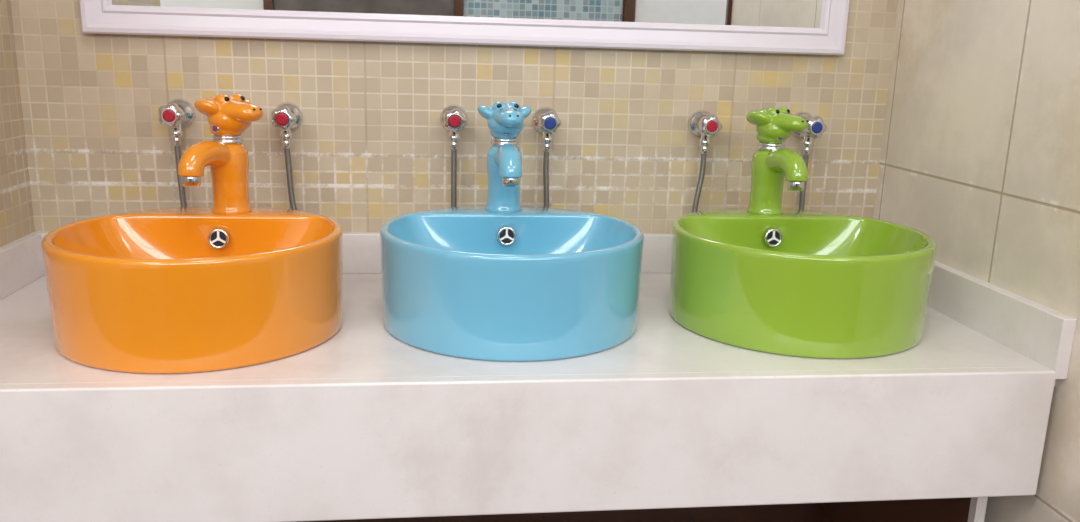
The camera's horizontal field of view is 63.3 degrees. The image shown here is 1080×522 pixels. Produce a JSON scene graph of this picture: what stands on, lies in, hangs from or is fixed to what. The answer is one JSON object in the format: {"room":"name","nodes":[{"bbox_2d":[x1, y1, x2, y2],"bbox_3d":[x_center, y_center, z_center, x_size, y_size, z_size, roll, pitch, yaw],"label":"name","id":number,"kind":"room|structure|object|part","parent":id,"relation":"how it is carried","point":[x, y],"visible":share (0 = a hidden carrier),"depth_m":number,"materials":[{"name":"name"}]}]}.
{"room":"public restroom","nodes":[
{"label":"public restroom","id":0,"kind":"room"},
{"bbox_2d":[0,0,34,246],"bbox_3d":[-0.892,-0.610,0.985,0.120,2.500,0.866,0,13,-7],"label":"wall","id":1,"kind":"structure","parent":0,"point":[16,210],"depth_m":1.47,"materials":[{"name":"tile"}]},
{"bbox_2d":[0,233,44,299],"bbox_3d":[-0.858,0.052,1.284,0.018,0.076,0.563,0,13,-7],"label":"backsplash","id":2,"kind":"structure","parent":1,"relation":"attached to","point":[21,260],"depth_m":1.47,"materials":[{"name":"white stone"}]},
{"bbox_2d":[10,0,897,232],"bbox_3d":[-0.219,-0.724,1.551,4.540,2.500,0.120,0,13,-7],"label":"wall","id":3,"kind":"structure","parent":0,"point":[370,147],"depth_m":1.60,"materials":[{"name":"tile"}]},
{"bbox_2d":[158,99,194,206],"bbox_3d":[-0.634,-0.124,1.543,0.050,0.314,0.072,0,13,-7],"label":"angle valve","id":4,"kind":"object","parent":3,"relation":"attached to","point":[178,113],"visible":0.82,"depth_m":1.52,"materials":[{"name":"silver metal"}]},
{"bbox_3d":[-0.626,-0.247,1.490,0.042,0.044,0.020,0,13,-7],"label":"knob","id":5,"kind":"part","parent":4,"relation":"part of","materials":[{"name":"silver metal"}]},
{"bbox_2d":[170,122,182,137],"bbox_3d":[-0.631,-0.228,1.521,0.021,0.028,0.021,0,13,-7],"label":"outlet","id":6,"kind":"object","parent":4,"relation":"attached to","point":[177,132],"depth_m":1.51,"materials":[{"name":"silver metal"}]},
{"bbox_2d":[271,102,302,209],"bbox_3d":[-0.444,-0.123,1.566,0.062,0.312,0.072,0,13,-7],"label":"angle valve","id":7,"kind":"object","parent":3,"relation":"attached to","point":[287,116],"visible":0.84,"depth_m":1.54,"materials":[{"name":"silver metal"}]},
{"bbox_3d":[-0.442,-0.246,1.513,0.042,0.044,0.020,0,13,-7],"label":"knob","id":8,"kind":"part","parent":7,"relation":"part of","materials":[{"name":"silver metal"}]},
{"bbox_2d":[280,128,291,140],"bbox_3d":[-0.448,-0.226,1.544,0.021,0.028,0.021,0,13,-7],"label":"outlet","id":9,"kind":"object","parent":7,"relation":"attached to","point":[284,135],"depth_m":1.54,"materials":[{"name":"silver metal"}]},
{"bbox_2d":[33,231,671,273],"bbox_3d":[-0.119,-0.015,1.660,1.576,0.076,0.018,0,13,-7],"label":"backsplash","id":10,"kind":"structure","parent":3,"relation":"attached to","point":[361,250],"depth_m":1.63,"materials":[{"name":"white stone"}]},
{"bbox_2d":[440,104,466,206],"bbox_3d":[-0.157,-0.124,1.601,0.050,0.314,0.072,0,13,-7],"label":"angle valve","id":11,"kind":"object","parent":3,"relation":"attached to","point":[453,118],"visible":0.84,"depth_m":1.58,"materials":[{"name":"silver metal"}]},
{"bbox_2d":[448,130,459,141],"bbox_3d":[-0.155,-0.228,1.579,0.021,0.028,0.021,0,13,-7],"label":"outlet","id":12,"kind":"object","parent":11,"relation":"attached to","point":[452,136],"depth_m":1.57,"materials":[{"name":"silver metal"}]},
{"bbox_3d":[-0.149,-0.248,1.548,0.042,0.044,0.020,0,13,-7],"label":"knob","id":13,"kind":"part","parent":11,"relation":"part of","materials":[{"name":"silver metal"}]},
{"bbox_2d":[79,0,849,54],"bbox_3d":[-0.091,-0.791,1.475,1.354,0.829,0.025,0,13,-7],"label":"wall mirror","id":14,"kind":"object","parent":3,"relation":"attached to","point":[817,27],"visible":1,"depth_m":1.56,"materials":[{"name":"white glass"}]},
{"bbox_3d":[-0.092,-0.792,1.482,1.266,0.741,0.006,0,13,-7],"label":"glass","id":15,"kind":"part","parent":14,"relation":"part of","materials":[{"name":"white mirror"}]},
{"bbox_2d":[532,107,561,206],"bbox_3d":[0.011,-0.124,1.621,0.050,0.314,0.072,0,13,-7],"label":"angle valve","id":16,"kind":"object","parent":3,"relation":"attached to","point":[545,120],"visible":0.88,"depth_m":1.60,"materials":[{"name":"silver metal"}]},
{"bbox_2d":[541,132,552,143],"bbox_3d":[0.013,-0.228,1.599,0.021,0.028,0.021,0,13,-7],"label":"outlet","id":17,"kind":"object","parent":16,"relation":"attached to","point":[546,138],"depth_m":1.59,"materials":[{"name":"silver metal"}]},
{"bbox_3d":[0.018,-0.247,1.569,0.042,0.044,0.020,0,13,-7],"label":"knob","id":18,"kind":"part","parent":16,"relation":"part of","materials":[{"name":"silver metal"}]},
{"bbox_2d":[688,110,721,212],"bbox_3d":[0.305,-0.124,1.657,0.050,0.314,0.072,0,13,-7],"label":"angle valve","id":19,"kind":"object","parent":3,"relation":"attached to","point":[702,124],"visible":0.89,"depth_m":1.64,"materials":[{"name":"silver metal"}]},
{"bbox_2d":[699,134,710,146],"bbox_3d":[0.308,-0.228,1.635,0.021,0.028,0.021,0,13,-7],"label":"outlet","id":20,"kind":"object","parent":19,"relation":"attached to","point":[704,141],"depth_m":1.63,"materials":[{"name":"silver metal"}]},
{"bbox_3d":[0.313,-0.247,1.605,0.042,0.044,0.020,0,13,-7],"label":"knob","id":21,"kind":"part","parent":19,"relation":"part of","materials":[{"name":"silver metal"}]},
{"bbox_2d":[793,112,826,209],"bbox_3d":[0.504,-0.125,1.681,0.050,0.314,0.072,0,13,-7],"label":"angle valve","id":22,"kind":"object","parent":3,"relation":"attached to","point":[816,127],"visible":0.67,"depth_m":1.65,"materials":[{"name":"silver metal"}]},
{"bbox_2d":[801,133,812,147],"bbox_3d":[0.506,-0.229,1.659,0.021,0.028,0.021,0,13,-7],"label":"outlet","id":23,"kind":"object","parent":22,"relation":"attached to","point":[807,142],"depth_m":1.65,"materials":[{"name":"silver metal"}]},
{"bbox_3d":[0.512,-0.248,1.629,0.042,0.044,0.020,0,13,-7],"label":"knob","id":24,"kind":"part","parent":22,"relation":"part of","materials":[{"name":"silver metal"}]},
{"bbox_2d":[302,503,834,521],"bbox_3d":[-0.040,0.958,0.090,4.540,0.100,3.756,0,13,-7],"label":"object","id":25,"kind":"structure","parent":0,"point":[806,512],"depth_m":1.78,"materials":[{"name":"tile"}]},
{"bbox_2d":[0,231,1076,521],"bbox_3d":[-0.092,0.293,1.444,1.576,0.576,0.581,0,13,-7],"label":"countertop","id":26,"kind":"structure","parent":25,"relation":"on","point":[364,422],"depth_m":1.16,"materials":[{"name":"white stone"}]},
{"bbox_2d":[41,206,342,373],"bbox_3d":[-0.491,0.026,1.277,0.400,0.149,0.400,0,13,-7],"label":"basin","id":27,"kind":"object","parent":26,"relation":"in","point":[181,289],"visible":0.99,"depth_m":1.13,"materials":[{"name":"orange ceramic"}]},
{"bbox_2d":[178,94,262,213],"bbox_3d":[-0.503,-0.165,1.363,0.132,0.185,0.127,-7,16,-33],"label":"faucet","id":28,"kind":"object","parent":27,"relation":"on","point":[228,116],"visible":1,"depth_m":1.35,"materials":[{"name":"orange ceramic"}]},
{"bbox_2d":[380,206,643,361],"bbox_3d":[-0.044,0.020,1.357,0.400,0.149,0.400,0,13,-7],"label":"basin","id":29,"kind":"object","parent":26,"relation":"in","point":[532,283],"visible":0.97,"depth_m":1.20,"materials":[{"name":"blue ceramic"}]},
{"bbox_2d":[478,101,531,212],"bbox_3d":[-0.055,-0.168,1.438,0.090,0.181,0.160,-1,13,-9],"label":"faucet","id":30,"kind":"object","parent":29,"relation":"on","point":[505,122],"visible":1,"depth_m":1.43,"materials":[{"name":"blue ceramic"}]},
{"bbox_2d":[669,208,936,358],"bbox_3d":[0.409,0.022,1.404,0.400,0.149,0.400,0,13,-7],"label":"basin","id":31,"kind":"object","parent":26,"relation":"in","point":[794,282],"visible":1,"depth_m":1.25,"materials":[{"name":"green ceramic"}]},
{"bbox_2d":[746,107,807,214],"bbox_3d":[0.402,-0.167,1.484,0.087,0.182,0.158,-2,14,-15],"label":"faucet","id":32,"kind":"object","parent":31,"relation":"on","point":[772,164],"visible":1,"depth_m":1.48,"materials":[{"name":"green ceramic"}]},
{"bbox_3d":[0.631,0.335,1.581,0.015,0.470,0.506,0,13,-7],"label":"support panel","id":33,"kind":"part","parent":26,"relation":"part of","materials":[{"name":"brown wood"}]},
{"bbox_2d":[873,0,1079,521],"bbox_3d":[0.798,-0.599,1.137,0.120,2.500,0.976,0,13,-7],"label":"wall","id":34,"kind":"structure","parent":0,"point":[980,153],"depth_m":1.35,"materials":[{"name":"beige tile"}]},
{"bbox_2d":[928,261,1076,378],"bbox_3d":[0.687,0.057,1.474,0.020,0.088,0.563,0,13,-7],"label":"backsplash","id":35,"kind":"structure","parent":34,"relation":"attached to","point":[1043,334],"depth_m":1.31,"materials":[{"name":"white stone"}]}
]}

